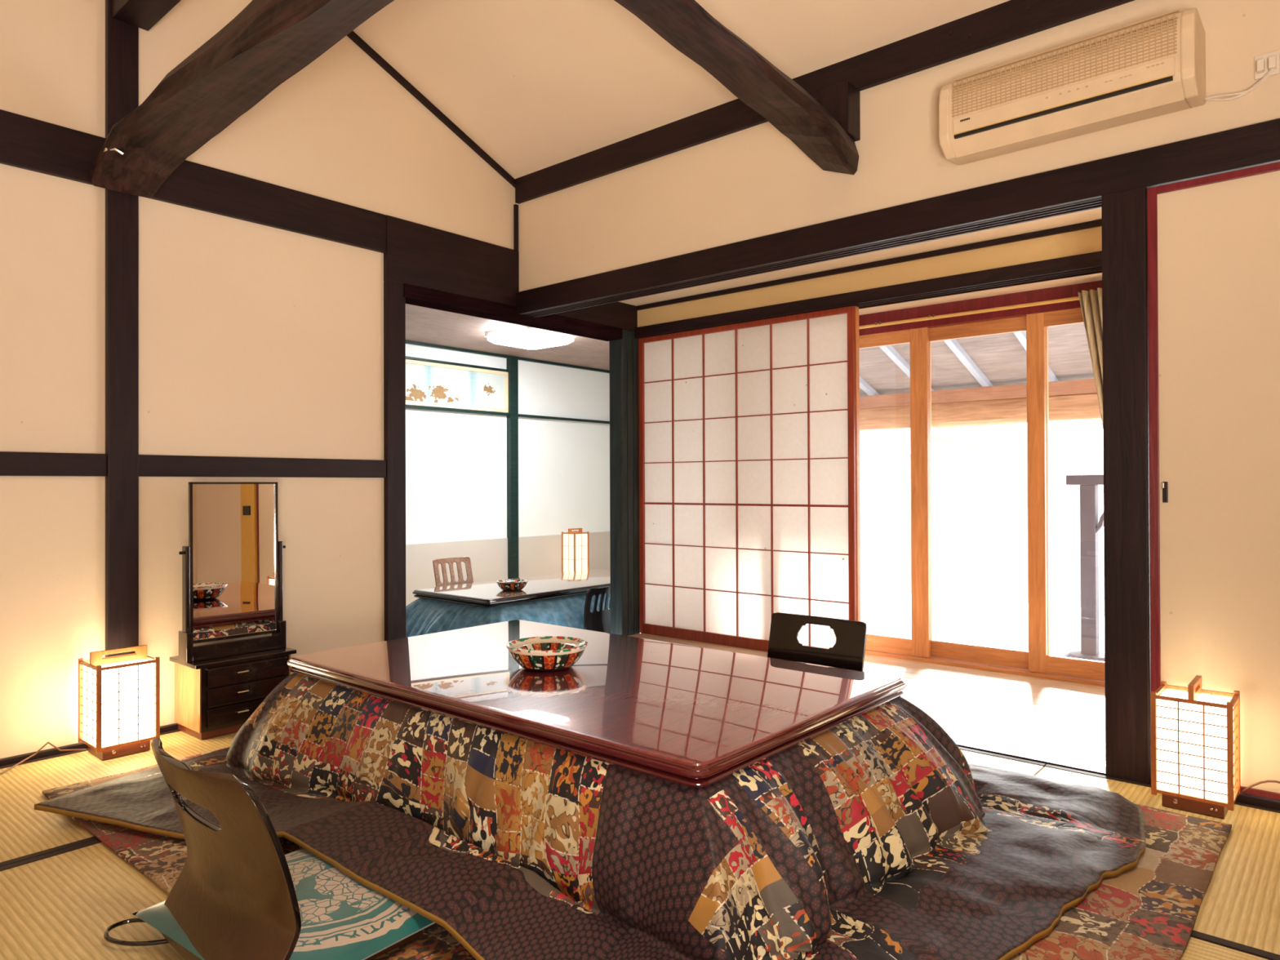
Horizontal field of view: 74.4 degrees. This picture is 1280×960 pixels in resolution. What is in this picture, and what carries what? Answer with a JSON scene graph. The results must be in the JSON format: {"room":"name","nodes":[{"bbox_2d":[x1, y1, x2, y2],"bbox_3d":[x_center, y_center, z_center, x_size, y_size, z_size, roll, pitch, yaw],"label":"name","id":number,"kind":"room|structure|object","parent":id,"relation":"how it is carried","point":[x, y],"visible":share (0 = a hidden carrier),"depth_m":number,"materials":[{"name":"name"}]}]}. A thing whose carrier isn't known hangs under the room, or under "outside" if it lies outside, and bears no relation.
{"room":"traditional dwelling","nodes":[
{"label":"traditional dwelling","id":0,"kind":"room"},
{"bbox_2d":[0,0,861,758],"bbox_3d":[-0.991,-0.905,4.408,0.110,3.930,9.400,-1,0,41],"label":"wall","id":1,"kind":"structure","parent":0,"point":[255,340],"depth_m":3.39,"materials":[{"name":"beige paint"}]},
{"bbox_2d":[0,451,106,476],"bbox_3d":[-2.992,-0.058,1.964,0.024,0.083,3.088,-1,0,41],"label":"beam","id":2,"kind":"structure","parent":1,"relation":"attached to","point":[11,464],"depth_m":3.00,"materials":[{"name":"brown wood"}]},
{"bbox_2d":[0,723,177,766],"bbox_3d":[-2.603,0.975,2.405,0.026,0.038,4.268,-1,0,41],"label":"skirting board","id":3,"kind":"object","parent":1,"relation":"attached to","point":[50,752],"depth_m":2.99,"materials":[{"name":"black wood"}]},
{"bbox_2d":[105,0,138,657],"bbox_3d":[-1.955,-0.724,3.179,0.035,3.400,0.104,-1,0,41],"label":"post","id":4,"kind":"object","parent":1,"relation":"attached to","point":[122,38],"visible":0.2,"depth_m":3.16,"materials":[{"name":"brown wood"}]},
{"bbox_2d":[89,0,394,198],"bbox_3d":[0.128,-1.275,1.407,5.420,0.360,0.271,-1,0,41],"label":"beam","id":5,"kind":"structure","parent":4,"relation":"attached to","point":[268,42],"depth_m":2.56,"materials":[{"name":"brown wood"}]},
{"bbox_2d":[103,147,124,155],"bbox_3d":[-1.878,-1.170,2.995,0.077,0.023,0.030,0,0,0],"label":"hook","id":6,"kind":"object","parent":5,"relation":"attached to","point":[119,151],"visible":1,"depth_m":2.99,"materials":[{"name":"metal"}]},
{"bbox_2d":[111,0,181,31],"bbox_3d":[0.131,-1.822,1.424,5.430,0.160,0.125,-1,0,41],"label":"beam","id":7,"kind":"structure","parent":1,"relation":"attached to","point":[144,15],"depth_m":3.10,"materials":[{"name":"brown wood"}]},
{"bbox_2d":[0,109,386,253],"bbox_3d":[-2.611,-1.183,2.418,0.026,0.180,4.270,-1,0,41],"label":"beam","id":8,"kind":"structure","parent":1,"relation":"attached to","point":[26,143],"depth_m":3.42,"materials":[{"name":"brown wood"}]},
{"bbox_2d":[138,454,386,477],"bbox_3d":[-1.569,-0.054,3.623,0.024,0.083,1.076,-1,0,41],"label":"beam","id":9,"kind":"structure","parent":1,"relation":"attached to","point":[149,465],"depth_m":3.54,"materials":[{"name":"brown wood"}]},
{"bbox_2d":[346,31,515,187],"bbox_3d":[-1.599,-2.247,3.615,0.028,1.250,2.800,-1,0,41],"label":"strip","id":10,"kind":"object","parent":1,"relation":"attached to","point":[353,36],"visible":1,"depth_m":4.22,"materials":[{"name":"brown wood"}]},
{"bbox_2d":[513,204,518,250],"bbox_3d":[-0.684,-1.393,4.652,0.016,0.253,0.022,-1,0,41],"label":"strip","id":11,"kind":"object","parent":1,"relation":"attached to","point":[515,206],"visible":1,"depth_m":4.64,"materials":[{"name":"brown wood"}]},
{"bbox_2d":[638,306,860,651],"bbox_3d":[0.583,0.030,4.956,1.501,1.895,0.061,-1,0,41],"label":"door","id":12,"kind":"structure","parent":1,"relation":"in","point":[749,499],"depth_m":4.88,"materials":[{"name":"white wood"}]},
{"bbox_2d":[864,649,1105,686],"bbox_3d":[1.794,0.975,4.334,4.130,0.048,0.120,-1,0,41],"label":"sill","id":13,"kind":"structure","parent":1,"relation":"attached to","point":[993,668],"depth_m":4.30,"materials":[{"name":"orange wood"}]},
{"bbox_2d":[858,327,930,657],"bbox_3d":[1.210,0.069,4.811,0.895,1.772,0.030,-1,0,41],"label":"door","id":14,"kind":"structure","parent":13,"relation":"on","point":[919,645],"depth_m":4.54,"materials":[{"name":"orange wood"}]},
{"bbox_2d":[928,315,1050,669],"bbox_3d":[1.766,0.064,4.387,0.672,1.772,0.030,-1,0,41],"label":"door","id":15,"kind":"structure","parent":13,"relation":"on","point":[1013,658],"depth_m":4.36,"materials":[{"name":"orange wood"}]},
{"bbox_2d":[1026,307,1105,681],"bbox_3d":[2.277,0.059,3.896,0.912,1.772,0.030,-1,0,41],"label":"door","id":16,"kind":"structure","parent":13,"relation":"on","point":[1039,661],"depth_m":4.14,"materials":[{"name":"orange wood"}]},
{"bbox_2d":[405,343,609,606],"bbox_3d":[-1.872,-0.108,7.399,0.090,2.380,6.000,-1,0,41],"label":"wall","id":17,"kind":"structure","parent":0,"point":[456,462],"depth_m":8.03,"materials":[{"name":"white paint"}]},
{"bbox_2d":[405,355,508,372],"bbox_3d":[-2.527,-1.046,6.567,0.030,0.020,3.880,-1,0,41],"label":"rail","id":18,"kind":"object","parent":17,"relation":"attached to","point":[406,357],"visible":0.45,"depth_m":7.56,"materials":[{"name":"wood"}]},
{"bbox_2d":[405,359,508,413],"bbox_3d":[-1.648,-0.836,7.592,0.022,0.385,1.180,-1,0,41],"label":"transom","id":19,"kind":"object","parent":17,"relation":"attached to","point":[428,384],"visible":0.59,"depth_m":7.58,"materials":[{"name":"white paper"}]},
{"bbox_2d":[405,340,609,373],"bbox_3d":[-1.836,-1.176,7.371,0.035,0.025,6.000,-1,0,41],"label":"crown molding","id":20,"kind":"structure","parent":17,"relation":"attached to","point":[408,342],"depth_m":7.95,"materials":[{"name":"black wood"}]},
{"bbox_2d":[405,404,609,423],"bbox_3d":[-1.834,-0.626,7.368,0.035,0.025,6.000,-1,0,41],"label":"rail","id":21,"kind":"object","parent":17,"relation":"attached to","point":[411,406],"visible":0.11,"depth_m":7.92,"materials":[{"name":"wood"}]},
{"bbox_2d":[506,357,518,578],"bbox_3d":[-1.218,-0.042,8.061,0.060,2.250,0.095,-1,0,41],"label":"post","id":22,"kind":"object","parent":17,"relation":"attached to","point":[512,363],"visible":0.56,"depth_m":8.03,"materials":[{"name":"wood"}]},
{"bbox_2d":[405,303,609,370],"bbox_3d":[-0.908,-1.217,6.576,2.640,0.040,6.000,-1,0,41],"label":"ceiling","id":23,"kind":"structure","parent":0,"point":[423,324],"depth_m":7.17,"materials":[{"name":"brown wood"}]},
{"bbox_2d":[484,324,576,349],"bbox_3d":[-0.883,-1.145,6.819,0.530,0.100,0.530,-1,0,41],"label":"ceiling light","id":24,"kind":"object","parent":23,"relation":"attached to","point":[519,336],"visible":0.99,"depth_m":6.67,"materials":[{"name":"white plastic"}]},
{"bbox_2d":[352,0,1009,178],"bbox_3d":[-0.253,-2.308,0.928,5.720,1.330,5.270,-1,0,41],"label":"ceiling","id":25,"kind":"structure","parent":0,"point":[536,85],"depth_m":3.72,"materials":[{"name":"paint"}]},
{"bbox_2d":[617,207,1102,306],"bbox_3d":[1.375,-1.152,3.876,4.140,0.040,1.330,-1,0,41],"label":"ceiling","id":26,"kind":"structure","parent":0,"point":[1092,215],"depth_m":4.23,"materials":[{"name":"beige paint"}]},
{"bbox_2d":[629,633,1105,766],"bbox_3d":[1.374,0.988,3.836,4.120,0.040,1.318,-1,0,41],"label":"floor","id":27,"kind":"structure","parent":0,"point":[1061,719],"depth_m":3.62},
{"bbox_2d":[951,737,1105,775],"bbox_3d":[0.444,0.984,3.716,2.895,0.034,0.075,-1,0,41],"label":"threshold","id":28,"kind":"object","parent":27,"relation":"on","point":[1084,766],"visible":0.09,"depth_m":2.92,"materials":[{"name":"beige wood"}]},
{"bbox_2d":[1101,186,1151,784],"bbox_3d":[1.597,0.020,2.751,0.125,1.902,0.125,-1,0,41],"label":"post","id":29,"kind":"object","parent":27,"relation":"on","point":[1126,561],"visible":0.76,"depth_m":2.70,"materials":[{"name":"black wood"}]},
{"bbox_2d":[637,226,1102,327],"bbox_3d":[1.569,-1.059,4.097,4.135,0.145,0.060,-1,0,41],"label":"wall","id":30,"kind":"structure","parent":0,"point":[1088,240],"depth_m":4.30,"materials":[{"name":"gold paint"}]},
{"bbox_2d":[634,250,1102,338],"bbox_3d":[1.646,-0.956,4.182,4.130,0.064,0.350,-1,0,41],"label":"beam","id":31,"kind":"structure","parent":30,"relation":"in","point":[1096,277],"depth_m":4.23,"materials":[{"name":"brown wood"}]},
{"bbox_2d":[635,219,1102,310],"bbox_3d":[1.550,-1.116,4.071,4.130,0.026,0.025,-1,0,41],"label":"crown molding","id":32,"kind":"structure","parent":30,"relation":"attached to","point":[1098,223],"depth_m":4.29,"materials":[{"name":"brown wood"}]},
{"bbox_2d":[515,0,1279,291],"bbox_3d":[1.446,-0.343,2.890,5.560,2.710,0.070,-1,0,41],"label":"wall","id":33,"kind":"structure","parent":0,"point":[753,182],"depth_m":3.33,"materials":[{"name":"beige paint"}]},
{"bbox_2d":[613,0,858,174],"bbox_3d":[-0.822,-1.423,1.480,0.231,0.429,4.972,-1,0,41],"label":"beam","id":34,"kind":"structure","parent":33,"relation":"attached to","point":[686,25],"depth_m":2.83,"materials":[{"name":"brown wood"}]},
{"bbox_2d":[819,80,860,142],"bbox_3d":[0.791,-1.443,3.333,0.123,0.200,0.105,-1,0,41],"label":"post","id":35,"kind":"object","parent":34,"relation":"on","point":[842,100],"visible":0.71,"depth_m":3.29,"materials":[{"name":"brown wood"}]},
{"bbox_2d":[515,0,1134,204],"bbox_3d":[1.425,-1.613,2.859,5.535,0.134,0.040,-1,0,41],"label":"beam","id":36,"kind":"structure","parent":33,"relation":"attached to","point":[1010,20],"depth_m":3.32,"materials":[{"name":"brown wood"}]},
{"bbox_2d":[968,32,973,38],"bbox_3d":[1.188,-1.601,3.033,0.018,0.018,0.005,-1,0,41],"label":"wooden peg","id":37,"kind":"object","parent":36,"relation":"attached to","point":[971,34],"visible":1,"depth_m":3.03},
{"bbox_2d":[1026,4,1031,10],"bbox_3d":[1.340,-1.628,2.902,0.018,0.018,0.005,-1,0,41],"label":"wooden peg","id":38,"kind":"object","parent":36,"relation":"attached to","point":[1028,7],"visible":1,"depth_m":2.90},
{"bbox_2d":[515,118,1279,317],"bbox_3d":[1.448,-0.989,2.894,5.555,0.122,0.125,-1,0,41],"label":"beam","id":39,"kind":"structure","parent":33,"relation":"attached to","point":[1077,188],"depth_m":3.13,"materials":[{"name":"brown wood"}]},
{"bbox_2d":[938,7,1205,164],"bbox_3d":[1.384,-1.254,2.747,0.744,0.260,0.234,-1,0,41],"label":"air conditioner","id":40,"kind":"object","parent":33,"relation":"attached to","point":[1157,68],"visible":1,"depth_m":2.64,"materials":[{"name":"beige plastic"}]},
{"bbox_2d":[951,8,1178,117],"bbox_3d":[1.370,-1.312,2.731,0.654,0.144,0.176,-1,0,41],"label":"grille","id":41,"kind":"object","parent":40,"relation":"attached to","point":[1156,42],"depth_m":2.64,"materials":[{"name":"beige plastic"}]},
{"bbox_2d":[1204,68,1274,101],"bbox_3d":[1.789,-1.177,2.517,0.176,0.075,0.034,-1,0,41],"label":"power cord","id":42,"kind":"object","parent":40,"relation":"attached to","point":[1213,98],"visible":1,"depth_m":2.51,"materials":[{"name":"white plastic"}]},
{"bbox_2d":[1149,776,1279,810],"bbox_3d":[2.576,0.951,1.855,2.515,0.042,0.047,-1,0,41],"label":"skirting board","id":43,"kind":"object","parent":33,"relation":"attached to","point":[1243,798],"visible":0.29,"depth_m":2.48,"materials":[{"name":"black wood"}]},
{"bbox_2d":[1146,161,1279,800],"bbox_3d":[1.988,0.002,2.363,0.967,1.862,0.027,-1,0,41],"label":"door","id":44,"kind":"structure","parent":43,"relation":"on","point":[1214,241],"depth_m":2.55,"materials":[{"name":"beige paint"}]},
{"bbox_2d":[1254,49,1279,79],"bbox_3d":[1.846,-1.227,2.482,0.060,0.070,0.032,-1,0,41],"label":"wall outlet","id":45,"kind":"object","parent":33,"relation":"attached to","point":[1264,63],"visible":1,"depth_m":2.48,"materials":[{"name":"white plastic"}]},
{"bbox_2d":[859,322,1094,396],"bbox_3d":[2.785,-0.859,4.872,5.100,0.655,1.980,-1,0,41],"label":"porch roof","id":46,"kind":"object","parent":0,"point":[1002,357],"depth_m":5.56,"materials":[{"name":"brown wood"}]},
{"bbox_2d":[859,376,879,395],"bbox_3d":[1.439,-0.816,6.006,0.044,0.662,1.910,-1,0,41],"label":"rafter","id":47,"kind":"object","parent":46,"relation":"attached to","point":[864,386],"depth_m":6.29,"materials":[{"name":"white wood"}]},
{"bbox_2d":[880,345,934,391],"bbox_3d":[1.758,-0.819,5.733,0.044,0.662,1.910,-1,0,41],"label":"rafter","id":48,"kind":"object","parent":46,"relation":"attached to","point":[889,350],"visible":0.29,"depth_m":5.70,"materials":[{"name":"white wood"}]},
{"bbox_2d":[943,338,993,386],"bbox_3d":[2.077,-0.822,5.459,0.044,0.662,1.910,-1,0,41],"label":"rafter","id":49,"kind":"object","parent":46,"relation":"attached to","point":[953,344],"visible":0.29,"depth_m":5.54,"materials":[{"name":"white wood"}]},
{"bbox_2d":[859,392,1101,431],"bbox_3d":[3.107,-0.485,5.306,4.980,0.202,0.168,-1,0,41],"label":"beam","id":50,"kind":"structure","parent":46,"relation":"attached to","point":[1079,406],"depth_m":5.84,"materials":[{"name":"brown wood"}]},
{"bbox_2d":[859,378,1097,408],"bbox_3d":[3.065,-0.605,5.258,4.980,0.090,0.030,-1,0,41],"label":"board","id":51,"kind":"object","parent":50,"relation":"on","point":[1086,385],"depth_m":5.83,"materials":[{"name":"red wood"}]},
{"bbox_2d":[1013,331,1058,382],"bbox_3d":[2.396,-0.825,5.186,0.044,0.662,1.910,-1,0,41],"label":"rafter","id":52,"kind":"object","parent":46,"relation":"attached to","point":[1021,335],"visible":0.07,"depth_m":5.13,"materials":[{"name":"grey metal"}]},
{"bbox_3d":[-0.262,1.064,0.913,5.600,0.105,5.050,-1,0,41],"label":"floor","id":53,"kind":"structure","parent":0,"visible":0},
{"bbox_2d":[0,839,184,959],"bbox_3d":[-1.367,0.993,1.682,0.916,0.055,1.618,-1,0,41],"label":"mat","id":54,"kind":"object","parent":53,"relation":"on","point":[60,904],"visible":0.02,"depth_m":1.91,"materials":[{"name":"wicker"}]},
{"bbox_2d":[103,737,422,959],"bbox_3d":[-0.782,0.739,1.768,0.577,0.431,0.429,0,0,36],"label":"chair","id":55,"kind":"object","parent":54,"relation":"on","point":[233,895],"visible":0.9,"depth_m":1.56,"materials":[{"name":"brown wood"}]},
{"bbox_2d":[132,848,435,959],"bbox_3d":[-0.687,0.908,1.817,0.540,0.062,0.540,0,0,37],"label":"floor cushion","id":56,"kind":"object","parent":55,"relation":"on","point":[343,918],"visible":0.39,"depth_m":1.71,"materials":[{"name":"teal fabric"}]},
{"bbox_2d":[0,728,231,866],"bbox_3d":[-2.005,0.999,2.361,0.928,0.055,1.818,-1,0,41],"label":"mat","id":57,"kind":"object","parent":53,"relation":"on","point":[26,833],"visible":0.22,"depth_m":2.70,"materials":[{"name":"wicker"}]},
{"bbox_2d":[0,742,85,774],"bbox_3d":[-2.260,0.946,2.659,0.151,0.047,0.901,-1,0,41],"label":"cord","id":58,"kind":"object","parent":57,"relation":"on","point":[49,743],"visible":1,"depth_m":2.95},
{"bbox_2d":[78,644,159,759],"bbox_3d":[-1.877,0.791,3.035,0.204,0.368,0.199,-1,0,41],"label":"lantern","id":59,"kind":"object","parent":57,"relation":"on","point":[119,695],"visible":0.98,"depth_m":2.98,"materials":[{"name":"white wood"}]},
{"bbox_2d":[219,732,236,742],"bbox_3d":[-0.869,1.003,3.686,0.928,0.055,1.668,-1,0,41],"label":"mat","id":60,"kind":"object","parent":53,"relation":"on","point":[230,736],"visible":0.02,"depth_m":3.21,"materials":[{"name":"wicker"}]},
{"bbox_2d":[169,481,296,739],"bbox_3d":[-1.613,0.492,3.341,0.260,0.968,0.410,-1,0,41],"label":"dresser","id":61,"kind":"object","parent":60,"relation":"on","point":[233,652],"visible":0.89,"depth_m":3.29,"materials":[{"name":"paint"}]},
{"bbox_2d":[188,481,279,661],"bbox_3d":[-1.607,0.348,3.339,0.070,0.680,0.350,-1,0,41],"label":"mirror","id":62,"kind":"object","parent":61,"relation":"on","point":[234,544],"depth_m":3.33,"materials":[{"name":"clear glass"}]},
{"bbox_2d":[383,281,405,640],"bbox_3d":[-1.219,0.024,4.099,0.124,1.950,0.103,-1,0,41],"label":"post","id":63,"kind":"object","parent":53,"relation":"on","point":[394,301],"visible":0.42,"depth_m":4.05,"materials":[{"name":"brown wood"}]},
{"bbox_2d":[383,215,519,306],"bbox_3d":[-0.986,-1.108,4.383,0.124,0.317,0.832,-1,0,41],"label":"beam","id":64,"kind":"structure","parent":63,"relation":"on","point":[419,255],"depth_m":4.30,"materials":[{"name":"brown wood"}]},
{"bbox_2d":[958,746,1045,775],"bbox_3d":[0.388,0.995,3.069,1.776,0.055,0.968,-1,0,41],"label":"mat","id":65,"kind":"object","parent":53,"relation":"on","point":[975,757],"visible":0.1,"depth_m":2.88,"materials":[{"name":"wicker"}]},
{"bbox_2d":[1035,764,1279,959],"bbox_3d":[1.755,0.982,1.898,1.816,0.055,0.968,-1,0,41],"label":"mat","id":66,"kind":"object","parent":53,"relation":"on","point":[1239,910],"visible":0.28,"depth_m":2.05,"materials":[{"name":"wicker"}]},
{"bbox_2d":[1150,675,1240,818],"bbox_3d":[1.639,0.775,2.485,0.199,0.368,0.184,-1,0,41],"label":"lantern","id":67,"kind":"object","parent":66,"relation":"on","point":[1195,735],"visible":1,"depth_m":2.43,"materials":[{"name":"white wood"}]},
{"bbox_2d":[1237,780,1279,795],"bbox_3d":[1.863,0.908,2.411,0.282,0.080,0.006,-1,0,41],"label":"cord","id":68,"kind":"object","parent":66,"relation":"on","point":[1264,781],"visible":0.82,"depth_m":2.46,"materials":[{"name":"brown plastic"}]},
{"bbox_2d":[1179,937,1268,959],"bbox_3d":[0.884,0.979,0.806,0.918,0.055,1.816,-1,0,41],"label":"mat","id":69,"kind":"object","parent":53,"relation":"on","point":[1196,948],"visible":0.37,"depth_m":1.71,"materials":[{"name":"wicker"}]},
{"bbox_3d":[-0.032,0.991,2.196,2.274,0.055,0.896,-1,0,41],"label":"mat","id":70,"kind":"object","parent":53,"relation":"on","visible":0},
{"bbox_2d":[42,746,1231,959],"bbox_3d":[-0.114,0.959,2.463,2.838,0.013,2.058,-1,0,41],"label":"rug","id":71,"kind":"object","parent":70,"relation":"on","point":[1149,910],"visible":0.07,"depth_m":1.94,"materials":[{"name":"fabric"}]},
{"bbox_2d":[34,672,1146,959],"bbox_3d":[-0.193,0.793,2.424,2.738,0.313,2.069,-1,0,41],"label":"patchwork quilt","id":72,"kind":"object","parent":71,"relation":"on","point":[873,835],"visible":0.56,"depth_m":1.94,"materials":[{"name":"fabric"}]},
{"bbox_2d":[286,619,906,787],"bbox_3d":[-0.201,0.772,2.675,1.753,0.361,1.047,-1,0,41],"label":"table","id":73,"kind":"object","parent":71,"relation":"on","point":[691,716],"visible":0.85,"depth_m":2.36,"materials":[{"name":"red paint"}]},
{"bbox_2d":[506,635,587,671],"bbox_3d":[-0.294,0.554,2.667,0.256,0.076,0.256,-1,0,41],"label":"bowl","id":74,"kind":"object","parent":73,"relation":"on","point":[544,653],"visible":1,"depth_m":2.60,"materials":[{"name":"ceramic"}]},
{"bbox_2d":[767,612,866,671],"bbox_3d":[0.618,0.726,3.073,0.391,0.440,0.155,-1,0,41],"label":"chair","id":75,"kind":"object","parent":71,"relation":"on","point":[848,651],"visible":0.41,"depth_m":3.10,"materials":[{"name":"black paint"}]},
{"bbox_3d":[-0.895,1.103,6.559,2.590,0.060,6.000,-1,0,41],"label":"floor","id":76,"kind":"structure","parent":0,"visible":0},
{"bbox_2d":[432,555,473,586],"bbox_3d":[-1.369,0.827,6.320,0.195,0.484,0.342,-1,0,41],"label":"chair","id":77,"kind":"object","parent":76,"relation":"on","point":[458,560],"visible":0.42,"depth_m":6.36,"materials":[{"name":"brown wood"}]},
{"bbox_2d":[412,568,610,607],"bbox_3d":[-0.627,0.892,5.948,0.795,0.347,1.780,-1,0,41],"label":"table","id":78,"kind":"object","parent":76,"relation":"on","point":[485,593],"visible":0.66,"depth_m":5.54,"materials":[{"name":"black paint"}]},
{"bbox_2d":[405,593,610,637],"bbox_3d":[-0.737,0.911,5.950,1.479,0.283,2.754,-1,0,41],"label":"quilt","id":79,"kind":"object","parent":78,"relation":"on","point":[423,615],"visible":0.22,"depth_m":5.28,"materials":[{"name":"blue fabric"}]},
{"bbox_2d":[496,578,528,591],"bbox_3d":[-0.831,0.685,5.478,0.205,0.061,0.205,-1,0,41],"label":"bowl","id":80,"kind":"object","parent":78,"relation":"on","point":[511,584],"visible":1,"depth_m":5.41,"materials":[{"name":"ceramic"}]},
{"bbox_2d":[561,528,589,573],"bbox_3d":[-0.641,0.781,8.357,0.184,0.603,0.204,-1,0,41],"label":"lantern","id":81,"kind":"object","parent":76,"relation":"on","point":[575,544],"visible":0.59,"depth_m":8.30,"materials":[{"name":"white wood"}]},
{"bbox_2d":[583,586,610,633],"bbox_3d":[-0.260,0.873,5.427,0.081,0.374,0.302,0,0,35],"label":"chair","id":82,"kind":"object","parent":76,"relation":"on","point":[595,620],"visible":0.52,"depth_m":5.38,"materials":[{"name":"black paint"}]},
{"bbox_2d":[608,329,639,635],"bbox_3d":[-0.098,0.043,5.393,0.102,1.980,0.173,-1,0,41],"label":"column","id":83,"kind":"structure","parent":76,"relation":"on","point":[624,353],"depth_m":5.34,"materials":[{"name":"wood"}]},
{"bbox_2d":[555,302,637,332],"bbox_3d":[-0.370,-1.035,5.101,0.124,0.175,0.980,-1,0,41],"label":"beam","id":84,"kind":"structure","parent":83,"relation":"on","point":[624,316],"depth_m":5.23,"materials":[{"name":"brown wood"}]},
{"bbox_2d":[403,283,622,341],"bbox_3d":[-0.676,-0.920,4.737,0.132,0.067,1.590,-1,0,41],"label":"beam","id":85,"kind":"structure","parent":84,"relation":"attached to","point":[416,295],"depth_m":4.57,"materials":[{"name":"brown wood"}]},
{"bbox_3d":[2.974,-0.076,2.502,0.060,2.140,1.330,-1,0,41],"label":"wall","id":86,"kind":"structure","parent":0,"visible":0},
{"bbox_2d":[858,280,1102,335],"bbox_3d":[1.786,-0.890,4.345,4.130,0.140,0.080,-1,0,41],"label":"beam","id":87,"kind":"structure","parent":86,"relation":"attached to","point":[1068,291],"depth_m":4.33,"materials":[{"name":"red paint"}]},
{"bbox_2d":[858,296,1079,328],"bbox_3d":[1.568,-0.860,4.451,3.600,0.023,0.045,-1,0,41],"label":"curtain rod","id":88,"kind":"object","parent":87,"relation":"attached to","point":[1077,298],"visible":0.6,"depth_m":4.31,"materials":[{"name":"brown wood"}]},
{"bbox_2d":[1078,287,1102,425],"bbox_3d":[2.151,-0.080,3.858,0.255,1.600,0.080,-1,0,41],"label":"curtain","id":89,"kind":"object","parent":88,"relation":"hanging from","point":[1091,302],"visible":0.12,"depth_m":3.89,"materials":[{"name":"fabric"}]},
{"label":"outside","id":90,"kind":"structure","parent":0,"visible":0},
{"bbox_2d":[860,549,1104,656],"bbox_3d":[4.874,1.269,9.516,23.000,0.160,11.200,-1,0,41],"label":"ground","id":91,"kind":"structure","parent":90,"point":[988,623],"depth_m":7.04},
{"bbox_2d":[860,443,1104,615],"bbox_3d":[2.349,0.445,8.845,4.650,1.500,0.090,-1,0,41],"label":"fence","id":92,"kind":"object","parent":91,"relation":"on","point":[986,543],"visible":0.34,"depth_m":8.03,"materials":[{"name":"white"}]},
{"bbox_2d":[1062,474,1104,661],"bbox_3d":[2.955,0.569,5.376,0.527,1.205,0.368,-1,0,41],"label":"post","id":93,"kind":"object","parent":91,"relation":"on","point":[1091,526],"visible":0.67,"depth_m":5.39,"materials":[{"name":"grey wood"}]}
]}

